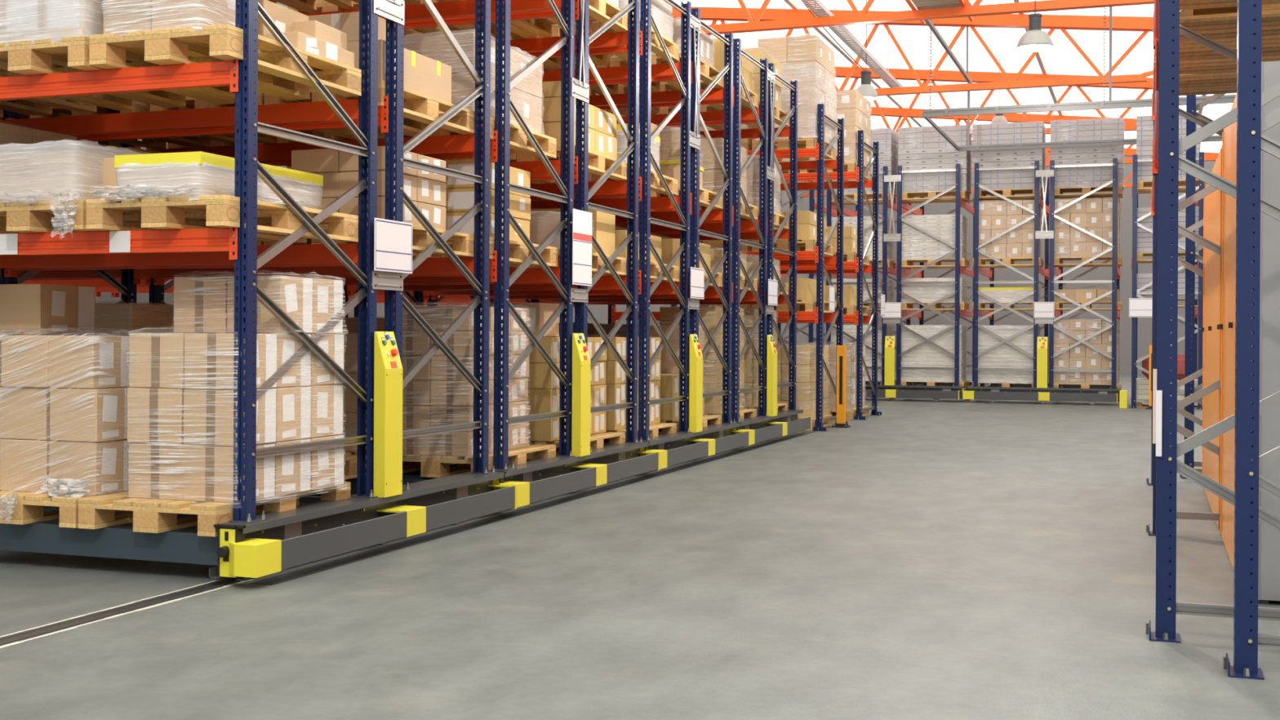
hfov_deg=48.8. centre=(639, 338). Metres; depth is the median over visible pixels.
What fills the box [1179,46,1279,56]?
board
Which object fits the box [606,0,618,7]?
film
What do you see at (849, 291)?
carton
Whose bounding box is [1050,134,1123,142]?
carton
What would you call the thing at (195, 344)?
carton
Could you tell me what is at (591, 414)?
carton
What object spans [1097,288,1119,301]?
carton
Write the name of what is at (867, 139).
carton
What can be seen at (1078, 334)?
carton
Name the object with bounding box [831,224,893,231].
carton
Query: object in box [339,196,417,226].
carton
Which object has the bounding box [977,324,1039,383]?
film
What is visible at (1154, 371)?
reflective strip
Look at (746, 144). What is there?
pallet
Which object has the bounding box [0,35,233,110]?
pallet
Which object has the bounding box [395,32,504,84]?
carton
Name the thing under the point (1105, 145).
carton
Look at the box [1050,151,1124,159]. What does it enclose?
carton
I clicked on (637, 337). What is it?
carton
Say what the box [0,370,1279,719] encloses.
floor
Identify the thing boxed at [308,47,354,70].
carton
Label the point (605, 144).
carton
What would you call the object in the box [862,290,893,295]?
carton
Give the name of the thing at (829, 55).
carton
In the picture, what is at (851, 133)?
carton
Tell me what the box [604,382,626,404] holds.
carton
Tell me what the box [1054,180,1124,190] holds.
carton
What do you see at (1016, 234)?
carton
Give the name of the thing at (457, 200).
carton
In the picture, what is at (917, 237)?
film
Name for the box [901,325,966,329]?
carton
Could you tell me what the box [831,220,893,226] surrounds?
carton
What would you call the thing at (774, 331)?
carton
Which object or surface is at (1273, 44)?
board
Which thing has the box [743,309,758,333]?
carton
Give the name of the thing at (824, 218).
carton
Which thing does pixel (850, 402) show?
carton
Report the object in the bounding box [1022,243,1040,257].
carton
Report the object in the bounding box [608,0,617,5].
carton
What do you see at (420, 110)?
pallet
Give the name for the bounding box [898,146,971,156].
carton
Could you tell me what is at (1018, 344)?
carton
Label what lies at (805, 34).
film
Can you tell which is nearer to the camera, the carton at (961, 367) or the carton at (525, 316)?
the carton at (525, 316)
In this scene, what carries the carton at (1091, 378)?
on the pallet at (1085, 385)
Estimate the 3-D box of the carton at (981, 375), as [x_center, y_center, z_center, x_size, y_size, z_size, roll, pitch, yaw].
[6.784,0.684,26.026,1.100,0.070,0.800,0,0,20]
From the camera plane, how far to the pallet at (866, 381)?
27.05 m
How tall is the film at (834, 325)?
1.073 m
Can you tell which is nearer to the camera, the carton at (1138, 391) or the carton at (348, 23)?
the carton at (348, 23)
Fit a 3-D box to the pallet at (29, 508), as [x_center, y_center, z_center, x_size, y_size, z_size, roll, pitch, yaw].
[-2.937,0.854,7.608,0.801,0.144,1.200,0,0,20]
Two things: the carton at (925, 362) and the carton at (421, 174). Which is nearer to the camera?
the carton at (421, 174)
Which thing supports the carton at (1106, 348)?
on the carton at (1106, 362)
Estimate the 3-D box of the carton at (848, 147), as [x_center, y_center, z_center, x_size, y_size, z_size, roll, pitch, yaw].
[3.007,-2.665,20.518,0.376,0.252,0.561,0,0,20]
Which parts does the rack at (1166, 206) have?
foot plate, foot plate, foot plate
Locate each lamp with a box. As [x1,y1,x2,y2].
[856,0,878,100]
[991,55,1008,124]
[1015,0,1054,52]
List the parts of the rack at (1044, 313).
tie plate, tie plate, tie plate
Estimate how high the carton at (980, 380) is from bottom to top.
0.070 m
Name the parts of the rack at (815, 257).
foot plate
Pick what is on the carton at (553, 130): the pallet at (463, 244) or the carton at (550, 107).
the carton at (550, 107)
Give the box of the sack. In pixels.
[1142,354,1191,379]
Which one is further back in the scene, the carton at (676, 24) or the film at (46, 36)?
the carton at (676, 24)
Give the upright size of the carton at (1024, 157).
0.096 m
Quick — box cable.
[804,4,865,71]
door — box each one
[1201,146,1222,530]
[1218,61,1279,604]
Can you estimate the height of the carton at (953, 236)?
0.070 m
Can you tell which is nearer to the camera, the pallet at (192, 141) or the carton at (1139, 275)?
the pallet at (192, 141)
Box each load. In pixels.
[0,61,8,66]
[0,122,76,153]
[39,301,182,335]
[52,91,191,109]
[58,112,71,116]
[81,146,162,156]
[285,333,367,452]
[342,317,384,333]
[559,323,605,334]
[587,334,626,337]
[604,324,631,335]
[615,226,626,230]
[644,233,672,239]
[699,124,757,141]
[699,239,759,242]
[773,144,799,162]
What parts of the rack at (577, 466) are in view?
sensor plate, plate, plate, tie plate, tie plate, plate, bumper plate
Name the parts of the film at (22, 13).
white panel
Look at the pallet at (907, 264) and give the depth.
26.27 m
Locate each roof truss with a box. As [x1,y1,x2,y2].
[671,6,1153,96]
[701,0,1154,35]
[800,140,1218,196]
[834,66,1202,138]
[871,106,1217,168]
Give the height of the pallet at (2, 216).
0.144 m
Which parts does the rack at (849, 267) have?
foot plate, foot plate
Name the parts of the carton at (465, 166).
white panel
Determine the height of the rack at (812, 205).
4.358 m
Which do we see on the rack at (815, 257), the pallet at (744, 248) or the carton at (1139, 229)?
the pallet at (744, 248)
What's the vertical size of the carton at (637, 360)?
0.197 m
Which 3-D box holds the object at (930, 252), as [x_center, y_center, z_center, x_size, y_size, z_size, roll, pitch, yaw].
[5.524,-1.587,26.477,1.101,0.070,0.801,0,0,20]
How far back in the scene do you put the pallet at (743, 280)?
15.30 m
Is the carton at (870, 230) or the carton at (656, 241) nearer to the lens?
the carton at (656, 241)
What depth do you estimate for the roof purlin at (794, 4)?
30.67 m
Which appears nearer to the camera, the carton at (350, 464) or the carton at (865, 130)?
the carton at (350, 464)
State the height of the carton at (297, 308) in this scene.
0.288 m
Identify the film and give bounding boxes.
[0,0,130,62]
[0,139,151,239]
[0,328,183,522]
[2,0,43,43]
[43,0,103,41]
[86,162,324,209]
[101,0,235,53]
[102,0,151,36]
[124,329,348,503]
[151,0,235,31]
[172,271,347,333]
[393,300,530,455]
[404,30,543,129]
[532,210,593,245]
[554,0,674,39]
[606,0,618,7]
[616,130,660,172]
[637,321,706,382]
[653,31,714,62]
[658,303,746,407]
[659,125,705,165]
[702,137,746,199]
[710,246,747,275]
[742,306,777,398]
[746,155,781,213]
[746,253,782,281]
[755,64,837,148]
[756,33,835,150]
[778,342,830,414]
[801,342,866,403]
[824,128,898,195]
[831,217,894,259]
[831,278,894,302]
[831,324,893,380]
[834,92,871,170]
[897,126,971,196]
[901,213,968,260]
[901,324,967,382]
[913,277,967,302]
[977,289,1041,304]
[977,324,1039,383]
[978,199,1041,257]
[1048,120,1124,190]
[1053,196,1120,256]
[1053,317,1119,384]
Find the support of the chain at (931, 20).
hanging from the support rail at (929, 23)
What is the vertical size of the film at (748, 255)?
0.347 m
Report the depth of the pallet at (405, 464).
10.06 m
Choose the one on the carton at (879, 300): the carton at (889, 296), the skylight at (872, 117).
the carton at (889, 296)
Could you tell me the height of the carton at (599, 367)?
0.197 m
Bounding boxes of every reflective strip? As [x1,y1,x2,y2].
[1152,368,1156,443]
[1155,390,1162,456]
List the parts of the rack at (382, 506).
knob, sensor plate, plate, plate, tie plate, tie plate, warning plate, plate, plate, bumper plate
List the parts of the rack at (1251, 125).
foot plate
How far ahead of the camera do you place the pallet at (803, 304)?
17.87 m
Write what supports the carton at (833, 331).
on the carton at (834, 335)
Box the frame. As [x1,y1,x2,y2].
[921,94,1235,151]
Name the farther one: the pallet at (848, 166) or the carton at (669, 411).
the pallet at (848, 166)
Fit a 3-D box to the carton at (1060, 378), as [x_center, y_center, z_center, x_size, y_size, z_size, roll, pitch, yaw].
[7.694,0.681,25.698,0.270,0.232,0.796,0,0,20]
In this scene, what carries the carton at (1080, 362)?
on the carton at (1081, 375)
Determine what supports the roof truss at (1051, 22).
attached to the wall at (600, 312)
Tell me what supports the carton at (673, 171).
on the pallet at (705, 195)
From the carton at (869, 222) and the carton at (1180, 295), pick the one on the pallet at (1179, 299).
the carton at (1180, 295)
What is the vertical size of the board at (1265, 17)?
0.022 m
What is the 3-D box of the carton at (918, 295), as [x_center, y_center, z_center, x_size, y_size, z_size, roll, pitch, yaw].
[5.524,-0.787,26.474,1.100,0.070,0.800,0,0,20]
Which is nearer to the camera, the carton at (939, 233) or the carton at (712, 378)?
the carton at (712, 378)
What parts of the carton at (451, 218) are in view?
white panel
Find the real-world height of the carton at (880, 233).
0.070 m
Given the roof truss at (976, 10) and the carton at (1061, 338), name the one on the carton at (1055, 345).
the carton at (1061, 338)
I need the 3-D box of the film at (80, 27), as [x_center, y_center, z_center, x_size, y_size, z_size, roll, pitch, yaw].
[-2.693,-1.703,7.401,0.252,0.447,0.916,0,0,20]
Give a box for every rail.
[0,431,799,648]
[248,431,816,585]
[924,19,973,83]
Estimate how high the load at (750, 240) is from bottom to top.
0.408 m
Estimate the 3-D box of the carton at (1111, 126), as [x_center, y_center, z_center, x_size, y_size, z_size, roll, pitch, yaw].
[8.104,-3.761,25.546,1.240,0.096,0.801,0,0,20]
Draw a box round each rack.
[0,0,516,580]
[20,0,659,510]
[111,0,749,471]
[377,38,811,447]
[608,103,847,431]
[671,130,884,419]
[774,189,844,345]
[826,163,989,401]
[962,158,1121,404]
[1128,151,1204,409]
[1145,0,1279,643]
[1179,93,1225,479]
[1222,0,1279,679]
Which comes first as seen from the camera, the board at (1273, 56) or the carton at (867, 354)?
the board at (1273, 56)
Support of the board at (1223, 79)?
on the rack at (1166, 206)
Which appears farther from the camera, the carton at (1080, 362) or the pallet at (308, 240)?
the carton at (1080, 362)
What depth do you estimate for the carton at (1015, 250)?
25.59 m
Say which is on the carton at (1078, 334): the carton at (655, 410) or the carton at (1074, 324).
the carton at (1074, 324)
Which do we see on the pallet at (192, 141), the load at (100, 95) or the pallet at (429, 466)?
the load at (100, 95)
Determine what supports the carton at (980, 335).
on the carton at (988, 340)
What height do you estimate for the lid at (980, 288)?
0.055 m
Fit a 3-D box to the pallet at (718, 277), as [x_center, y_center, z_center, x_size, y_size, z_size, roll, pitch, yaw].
[0.278,-0.607,14.105,0.801,0.144,1.200,0,0,20]
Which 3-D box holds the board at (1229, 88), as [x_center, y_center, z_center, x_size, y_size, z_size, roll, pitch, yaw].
[4.571,-1.927,10.846,1.100,0.022,0.105,0,0,19]
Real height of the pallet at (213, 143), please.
0.144 m
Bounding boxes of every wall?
[85,1,835,345]
[843,143,1215,373]
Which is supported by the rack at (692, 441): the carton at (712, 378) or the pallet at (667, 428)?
the pallet at (667, 428)
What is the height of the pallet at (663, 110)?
0.144 m
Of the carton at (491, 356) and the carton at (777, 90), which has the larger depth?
the carton at (777, 90)
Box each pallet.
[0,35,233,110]
[0,64,96,117]
[0,200,209,233]
[0,213,76,231]
[0,490,133,528]
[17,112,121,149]
[30,100,235,149]
[78,481,351,537]
[85,195,358,243]
[88,23,361,102]
[149,92,355,144]
[167,134,299,167]
[257,231,356,244]
[263,80,475,138]
[263,222,474,257]
[267,0,352,11]
[277,133,449,160]
[287,0,441,38]
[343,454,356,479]
[344,452,415,474]
[351,0,417,3]
[382,115,556,160]
[402,444,555,477]
[404,0,537,40]
[431,236,558,267]
[463,31,594,69]
[471,157,536,183]
[489,144,626,182]
[510,0,627,37]
[517,249,626,275]
[526,431,626,459]
[542,57,646,93]
[551,17,679,66]
[551,166,678,195]
[589,84,684,115]
[591,259,679,281]
[603,422,676,445]
[609,51,724,92]
[609,183,723,209]
[631,106,724,130]
[644,267,723,286]
[657,414,722,434]
[659,76,758,110]
[694,198,757,219]
[699,99,790,128]
[699,240,762,252]
[699,304,751,309]
[702,408,756,424]
[707,275,757,291]
[736,208,789,229]
[736,279,789,294]
[737,139,751,151]
[743,402,788,417]
[751,136,833,161]
[751,239,833,256]
[751,299,832,312]
[782,169,813,182]
[797,414,832,431]
[800,160,870,182]
[823,251,869,265]
[826,192,897,204]
[828,405,868,419]
[832,304,869,315]
[862,259,896,269]
[862,302,880,310]
[865,379,895,384]
[901,257,969,268]
[901,302,969,310]
[901,380,968,388]
[902,190,969,203]
[972,301,1040,310]
[972,381,1033,386]
[973,187,1043,201]
[973,257,1044,267]
[1053,256,1122,266]
[1053,301,1121,310]
[1053,382,1121,388]
[1054,185,1122,199]
[1136,399,1197,408]
[1137,178,1206,193]
[1137,251,1198,262]
[1170,297,1198,307]
[1179,3,1279,19]
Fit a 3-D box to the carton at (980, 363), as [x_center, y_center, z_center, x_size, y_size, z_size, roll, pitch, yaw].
[6.787,0.463,26.024,1.100,0.070,0.800,0,0,20]
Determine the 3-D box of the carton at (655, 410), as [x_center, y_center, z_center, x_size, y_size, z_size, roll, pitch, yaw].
[0.006,0.686,13.037,0.286,0.197,0.292,0,0,20]
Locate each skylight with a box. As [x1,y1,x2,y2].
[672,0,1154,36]
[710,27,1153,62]
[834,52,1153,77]
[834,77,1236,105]
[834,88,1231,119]
[844,0,1154,6]
[871,105,1218,135]
[871,118,1222,147]
[897,132,1220,152]
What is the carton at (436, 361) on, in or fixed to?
on the carton at (465, 400)
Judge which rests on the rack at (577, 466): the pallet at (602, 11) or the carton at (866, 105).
the pallet at (602, 11)
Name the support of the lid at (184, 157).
on the carton at (173, 171)
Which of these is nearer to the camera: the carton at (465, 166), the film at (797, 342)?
the carton at (465, 166)
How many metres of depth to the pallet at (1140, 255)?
24.03 m
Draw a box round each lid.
[114,151,323,186]
[616,124,660,142]
[659,160,703,171]
[978,286,1040,290]
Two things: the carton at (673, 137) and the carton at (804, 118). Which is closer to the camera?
the carton at (673, 137)
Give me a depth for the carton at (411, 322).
9.52 m
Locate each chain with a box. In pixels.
[928,19,932,109]
[1102,7,1106,101]
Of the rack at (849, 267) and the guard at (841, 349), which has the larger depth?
the rack at (849, 267)
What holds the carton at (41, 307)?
on the film at (9, 331)
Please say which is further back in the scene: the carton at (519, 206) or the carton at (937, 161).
the carton at (937, 161)
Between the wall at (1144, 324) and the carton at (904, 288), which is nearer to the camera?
the carton at (904, 288)
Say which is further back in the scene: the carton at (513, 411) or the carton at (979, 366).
the carton at (979, 366)
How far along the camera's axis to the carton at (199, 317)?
7.22 m
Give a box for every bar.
[967,81,969,146]
[1108,6,1111,100]
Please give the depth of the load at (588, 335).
13.80 m
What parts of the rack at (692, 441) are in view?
sensor plate, plate, plate, tie plate, tie plate, tie plate, plate, bumper plate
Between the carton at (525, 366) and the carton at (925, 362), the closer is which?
the carton at (525, 366)
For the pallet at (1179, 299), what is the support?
on the rack at (1140, 307)
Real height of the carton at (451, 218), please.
0.167 m
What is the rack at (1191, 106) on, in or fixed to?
on the floor
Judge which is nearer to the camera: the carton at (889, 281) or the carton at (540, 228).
the carton at (540, 228)
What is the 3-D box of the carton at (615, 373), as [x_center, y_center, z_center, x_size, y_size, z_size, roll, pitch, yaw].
[-0.294,0.287,12.198,0.286,0.197,0.292,0,0,20]
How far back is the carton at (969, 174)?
26.11 m
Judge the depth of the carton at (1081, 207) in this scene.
25.22 m
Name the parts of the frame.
rail, rail, rail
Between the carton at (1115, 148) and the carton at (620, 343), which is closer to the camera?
the carton at (620, 343)
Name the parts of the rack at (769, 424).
sensor plate, tie plate, tie plate, tie plate, bumper plate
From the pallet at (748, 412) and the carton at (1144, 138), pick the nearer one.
the pallet at (748, 412)
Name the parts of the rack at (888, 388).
tie plate, tie plate, tie plate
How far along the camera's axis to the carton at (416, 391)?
9.51 m
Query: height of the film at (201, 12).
0.327 m
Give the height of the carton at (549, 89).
0.120 m
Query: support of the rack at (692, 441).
on the rail at (66, 624)
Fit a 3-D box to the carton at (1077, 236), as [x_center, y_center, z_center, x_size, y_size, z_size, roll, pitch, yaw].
[7.967,-1.853,25.599,0.270,0.257,0.796,0,0,20]
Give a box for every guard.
[831,345,850,427]
[1146,345,1151,408]
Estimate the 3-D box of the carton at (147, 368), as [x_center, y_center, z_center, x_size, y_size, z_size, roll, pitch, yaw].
[-2.320,0.107,7.056,0.324,0.270,0.310,0,0,20]
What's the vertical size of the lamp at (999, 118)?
1.590 m
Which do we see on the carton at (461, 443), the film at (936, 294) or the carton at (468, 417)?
the carton at (468, 417)
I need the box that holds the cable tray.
[800,0,903,87]
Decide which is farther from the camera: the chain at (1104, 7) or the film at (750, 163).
the chain at (1104, 7)
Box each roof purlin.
[783,0,926,127]
[1013,0,1064,115]
[1197,94,1206,114]
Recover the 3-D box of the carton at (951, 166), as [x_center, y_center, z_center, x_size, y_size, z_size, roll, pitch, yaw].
[5.537,-3.177,26.472,1.241,0.096,0.801,0,0,20]
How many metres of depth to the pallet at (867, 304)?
26.51 m
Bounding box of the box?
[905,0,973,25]
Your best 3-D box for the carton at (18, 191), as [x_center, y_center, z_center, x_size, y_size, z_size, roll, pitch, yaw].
[-3.178,-0.811,7.375,0.316,0.257,0.460,0,0,20]
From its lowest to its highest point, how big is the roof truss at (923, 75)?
2.801 m
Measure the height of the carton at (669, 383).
0.217 m
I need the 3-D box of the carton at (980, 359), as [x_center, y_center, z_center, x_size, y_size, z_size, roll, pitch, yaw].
[6.785,0.390,26.022,1.100,0.070,0.800,0,0,20]
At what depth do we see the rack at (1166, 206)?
5.56 m
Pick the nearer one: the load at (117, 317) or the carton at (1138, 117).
the load at (117, 317)
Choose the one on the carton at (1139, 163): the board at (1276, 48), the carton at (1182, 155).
the carton at (1182, 155)
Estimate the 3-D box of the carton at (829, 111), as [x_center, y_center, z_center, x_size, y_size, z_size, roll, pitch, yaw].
[2.317,-3.017,18.586,0.376,0.317,0.560,0,0,20]
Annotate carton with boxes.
[0,0,2,41]
[0,153,23,202]
[0,284,95,334]
[0,334,7,386]
[0,386,1,438]
[0,386,53,439]
[0,438,6,490]
[0,439,50,493]
[1,335,48,387]
[23,150,114,202]
[48,335,128,388]
[48,439,133,495]
[49,386,129,442]
[101,157,118,199]
[117,164,319,209]
[127,387,189,444]
[128,333,185,388]
[128,442,183,500]
[173,276,227,333]
[182,442,275,502]
[183,388,276,446]
[184,333,277,389]
[226,275,312,333]
[256,333,311,387]
[257,0,309,52]
[267,31,337,62]
[270,386,311,442]
[274,438,311,496]
[291,148,341,173]
[293,20,346,50]
[307,11,386,41]
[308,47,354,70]
[310,384,343,437]
[310,434,344,490]
[311,333,343,385]
[312,172,338,198]
[312,278,342,333]
[319,197,339,213]
[324,39,451,103]
[338,146,417,176]
[338,170,417,201]
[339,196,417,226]
[393,306,430,330]
[393,330,431,355]
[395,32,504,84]
[402,355,431,380]
[402,380,433,405]
[402,404,431,429]
[402,429,429,455]
[415,154,445,182]
[416,177,445,206]
[417,202,445,230]
[429,430,489,457]
[430,305,489,330]
[430,380,490,406]
[430,404,489,431]
[431,330,490,355]
[431,355,490,381]
[444,187,503,214]
[445,159,503,191]
[445,211,502,237]
[451,72,503,117]
[480,307,528,331]
[488,355,509,379]
[488,379,510,404]
[488,402,509,428]
[488,426,510,453]
[489,306,510,331]
[490,331,509,355]
[501,302,559,336]
[508,423,528,449]
[509,166,530,198]
[509,193,530,220]
[509,217,529,242]
[509,331,528,355]
[509,354,528,378]
[509,400,528,426]
[510,48,542,98]
[510,87,541,133]
[510,377,528,402]
[519,337,565,363]
[527,362,566,389]
[527,388,565,414]
[528,216,566,249]
[528,417,565,441]
[531,208,615,255]
[541,97,595,129]
[541,121,595,151]
[542,80,574,97]
[587,337,593,359]
[590,366,593,386]
[590,386,592,407]
[590,413,592,435]
[592,384,606,406]
[592,411,606,434]
[593,337,606,360]
[593,360,605,385]
[594,106,616,137]
[595,130,617,159]
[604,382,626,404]
[605,360,626,383]
[606,337,626,360]
[606,408,626,431]
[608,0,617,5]
[613,18,697,64]
[614,230,639,259]
[616,122,659,168]
[616,130,657,172]
[617,0,647,24]
[623,382,638,404]
[630,337,638,359]
[630,360,638,382]
[630,404,638,426]
[637,324,704,357]
[637,404,649,424]
[644,234,661,262]
[649,337,661,359]
[649,359,660,381]
[649,380,660,399]
[649,404,660,424]
[651,0,671,39]
[656,356,703,386]
[659,128,700,166]
[659,164,702,187]
[659,306,684,324]
[660,373,684,397]
[660,397,684,421]
[661,238,695,267]
[694,306,723,333]
[698,242,710,270]
[700,32,712,66]
[700,137,728,170]
[702,168,731,195]
[702,386,704,414]
[703,333,722,359]
[703,360,722,386]
[704,386,722,413]
[710,248,733,274]
[711,38,742,82]
[735,308,743,333]
[735,333,743,359]
[735,359,744,384]
[735,384,743,409]
[736,146,746,177]
[736,176,746,201]
[736,252,746,275]
[741,47,771,74]
[742,66,751,90]
[742,382,761,407]
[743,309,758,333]
[743,333,762,358]
[743,358,761,382]
[746,155,763,184]
[746,183,763,208]
[746,257,762,279]
[751,73,763,99]
[757,123,786,144]
[758,36,786,62]
[769,259,779,279]
[769,311,776,333]
[769,333,777,344]
[770,162,780,191]
[770,189,780,213]
[771,56,781,88]
[771,84,781,109]
[777,346,781,364]
[777,364,782,382]
[777,382,781,399]
[779,211,785,216]
[781,62,786,88]
[781,87,786,112]
[781,278,816,300]
[781,346,816,364]
[781,364,816,382]
[781,382,815,400]
[781,400,815,418]
[784,223,817,240]
[785,210,817,226]
[786,35,826,68]
[786,60,825,93]
[786,85,825,114]
[786,111,825,142]
[800,345,828,363]
[806,157,830,160]
[820,280,824,301]
[821,216,826,229]
[821,229,826,242]
[822,363,828,380]
[822,380,828,398]
[822,397,828,415]
[824,120,834,147]
[824,285,856,305]
[825,44,834,75]
[825,69,834,99]
[825,94,834,120]
[825,177,897,185]
[825,186,897,196]
[826,345,855,360]
[828,226,857,239]
[828,237,857,253]
[828,360,856,377]
[828,377,855,393]
[828,392,855,408]
[830,143,862,164]
[831,216,892,222]
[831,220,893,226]
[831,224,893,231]
[831,278,893,284]
[831,328,893,333]
[831,333,893,337]
[831,337,882,341]
[831,340,882,345]
[832,283,893,288]
[832,325,893,329]
[834,90,863,113]
[834,107,863,130]
[834,125,862,146]
[843,344,865,359]
[856,286,861,304]
[860,375,865,391]
[861,228,893,233]
[862,286,893,291]
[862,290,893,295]
[862,294,893,299]
[862,298,893,302]
[862,391,865,406]
[863,97,871,119]
[863,114,871,136]
[863,131,871,152]
[863,149,871,169]
[863,240,893,246]
[863,244,893,249]
[863,248,893,253]
[863,251,893,257]
[864,231,888,236]
[864,235,893,242]
[865,344,881,348]
[865,348,881,352]
[865,352,879,356]
[865,356,881,360]
[865,360,881,364]
[865,372,881,376]
[865,376,881,380]
[867,368,881,372]
[869,255,893,260]
[870,165,897,174]
[870,171,895,177]
[871,128,897,138]
[871,133,897,143]
[871,138,897,148]
[871,144,897,154]
[871,149,897,159]
[871,155,897,164]
[871,160,897,169]
[878,182,897,191]
[898,124,971,135]
[898,130,971,141]
[898,135,971,145]
[898,141,971,151]
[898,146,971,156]
[898,152,971,162]
[898,157,971,168]
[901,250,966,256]
[901,282,966,287]
[901,285,966,291]
[901,289,966,294]
[901,293,966,298]
[901,297,966,302]
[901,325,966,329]
[901,329,966,333]
[901,333,966,337]
[901,337,966,341]
[901,341,966,345]
[901,345,966,349]
[901,349,966,353]
[901,356,966,361]
[901,360,966,365]
[901,364,966,369]
[901,368,966,373]
[901,373,966,377]
[901,376,966,381]
[902,163,971,173]
[902,168,971,177]
[902,173,971,183]
[902,179,971,188]
[902,184,971,194]
[902,214,967,221]
[902,218,967,225]
[902,222,967,229]
[902,226,967,233]
[902,231,967,236]
[902,234,967,240]
[902,238,967,244]
[902,242,967,248]
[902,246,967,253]
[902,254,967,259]
[902,278,967,283]
[902,352,966,357]
[972,121,1045,133]
[972,127,1045,137]
[972,132,1045,142]
[972,137,1045,149]
[972,147,1044,153]
[972,149,1045,159]
[972,155,1044,164]
[972,160,1044,169]
[972,165,1044,173]
[972,171,1044,180]
[972,177,1044,186]
[972,182,1044,191]
[977,289,1039,302]
[977,325,1040,329]
[977,329,1039,333]
[977,333,1039,337]
[977,337,1033,342]
[977,342,1033,346]
[977,345,1033,350]
[977,349,1033,354]
[977,353,1033,358]
[977,357,1033,362]
[977,361,1033,366]
[977,365,1033,368]
[977,370,1033,374]
[977,373,1033,378]
[977,377,1033,382]
[978,200,991,215]
[978,215,991,230]
[978,229,991,244]
[978,244,991,257]
[991,200,1007,215]
[991,214,1006,229]
[991,229,1007,244]
[991,243,1006,257]
[1006,200,1022,214]
[1006,214,1022,229]
[1006,228,1022,243]
[1006,243,1022,257]
[1022,200,1041,217]
[1022,214,1040,231]
[1022,228,1040,245]
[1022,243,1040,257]
[1050,117,1124,126]
[1050,123,1124,132]
[1050,128,1124,138]
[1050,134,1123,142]
[1050,145,1124,149]
[1050,146,1124,155]
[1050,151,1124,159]
[1053,213,1070,228]
[1053,227,1070,242]
[1053,242,1070,257]
[1053,288,1075,301]
[1053,319,1069,330]
[1053,330,1069,343]
[1053,343,1070,356]
[1053,356,1070,368]
[1053,371,1069,382]
[1054,157,1124,164]
[1054,163,1124,171]
[1054,168,1124,178]
[1054,174,1124,183]
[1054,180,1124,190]
[1054,199,1070,213]
[1069,319,1085,330]
[1069,330,1085,343]
[1069,343,1085,356]
[1069,356,1085,368]
[1069,371,1085,383]
[1070,198,1086,213]
[1070,213,1086,227]
[1070,227,1086,242]
[1070,242,1085,257]
[1075,288,1097,301]
[1085,198,1102,213]
[1085,241,1102,256]
[1085,319,1102,330]
[1085,330,1102,343]
[1085,343,1102,357]
[1085,356,1101,369]
[1085,371,1102,383]
[1086,213,1102,227]
[1086,227,1102,243]
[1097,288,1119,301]
[1101,356,1118,370]
[1101,369,1118,383]
[1102,197,1119,214]
[1102,212,1119,227]
[1102,226,1119,243]
[1102,241,1119,256]
[1102,319,1119,330]
[1102,330,1118,344]
[1102,343,1118,357]
[1136,115,1186,121]
[1136,119,1186,126]
[1136,124,1200,131]
[1136,128,1199,136]
[1136,133,1186,141]
[1136,139,1200,146]
[1136,143,1200,151]
[1136,148,1200,155]
[1136,283,1198,288]
[1136,288,1198,291]
[1136,293,1198,297]
[1136,377,1197,385]
[1136,384,1197,390]
[1136,389,1184,395]
[1136,394,1184,399]
[1137,154,1199,159]
[1137,160,1199,165]
[1137,164,1199,171]
[1137,169,1186,176]
[1137,174,1196,180]
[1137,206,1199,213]
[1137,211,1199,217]
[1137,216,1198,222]
[1137,221,1198,227]
[1137,226,1198,232]
[1137,231,1198,237]
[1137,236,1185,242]
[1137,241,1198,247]
[1137,247,1185,252]
[1137,273,1198,278]
[1137,278,1198,283]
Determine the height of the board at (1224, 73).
0.022 m
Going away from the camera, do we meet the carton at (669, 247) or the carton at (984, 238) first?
the carton at (669, 247)
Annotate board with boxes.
[1178,58,1279,67]
[1178,64,1236,71]
[1178,67,1236,74]
[1178,71,1236,77]
[1178,75,1236,80]
[1178,78,1236,84]
[1178,81,1236,87]
[1178,84,1236,90]
[1178,87,1236,93]
[1178,90,1236,96]
[1179,0,1237,4]
[1179,0,1279,9]
[1179,13,1279,26]
[1179,24,1279,35]
[1179,29,1279,39]
[1179,33,1279,44]
[1179,38,1279,48]
[1179,42,1279,52]
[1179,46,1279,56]
[1179,50,1279,60]
[1179,54,1279,63]
[1183,20,1279,30]
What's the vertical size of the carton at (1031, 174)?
0.096 m
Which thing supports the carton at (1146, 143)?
on the carton at (1148, 148)
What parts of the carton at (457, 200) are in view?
white panel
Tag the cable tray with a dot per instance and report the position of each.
(819, 5)
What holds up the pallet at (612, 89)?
on the rack at (692, 441)
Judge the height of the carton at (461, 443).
0.166 m
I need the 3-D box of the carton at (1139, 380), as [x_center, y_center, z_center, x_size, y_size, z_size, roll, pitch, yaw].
[9.051,0.739,24.250,1.020,0.081,0.800,0,0,20]
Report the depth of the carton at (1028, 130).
25.64 m
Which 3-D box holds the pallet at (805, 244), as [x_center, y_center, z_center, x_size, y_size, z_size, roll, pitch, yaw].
[2.001,-1.177,18.414,0.801,0.144,1.200,0,0,20]
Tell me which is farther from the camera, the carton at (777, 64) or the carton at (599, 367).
the carton at (777, 64)
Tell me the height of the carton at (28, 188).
0.257 m
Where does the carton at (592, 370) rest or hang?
on the carton at (591, 387)
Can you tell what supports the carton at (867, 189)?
on the pallet at (869, 195)
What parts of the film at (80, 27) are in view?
white panel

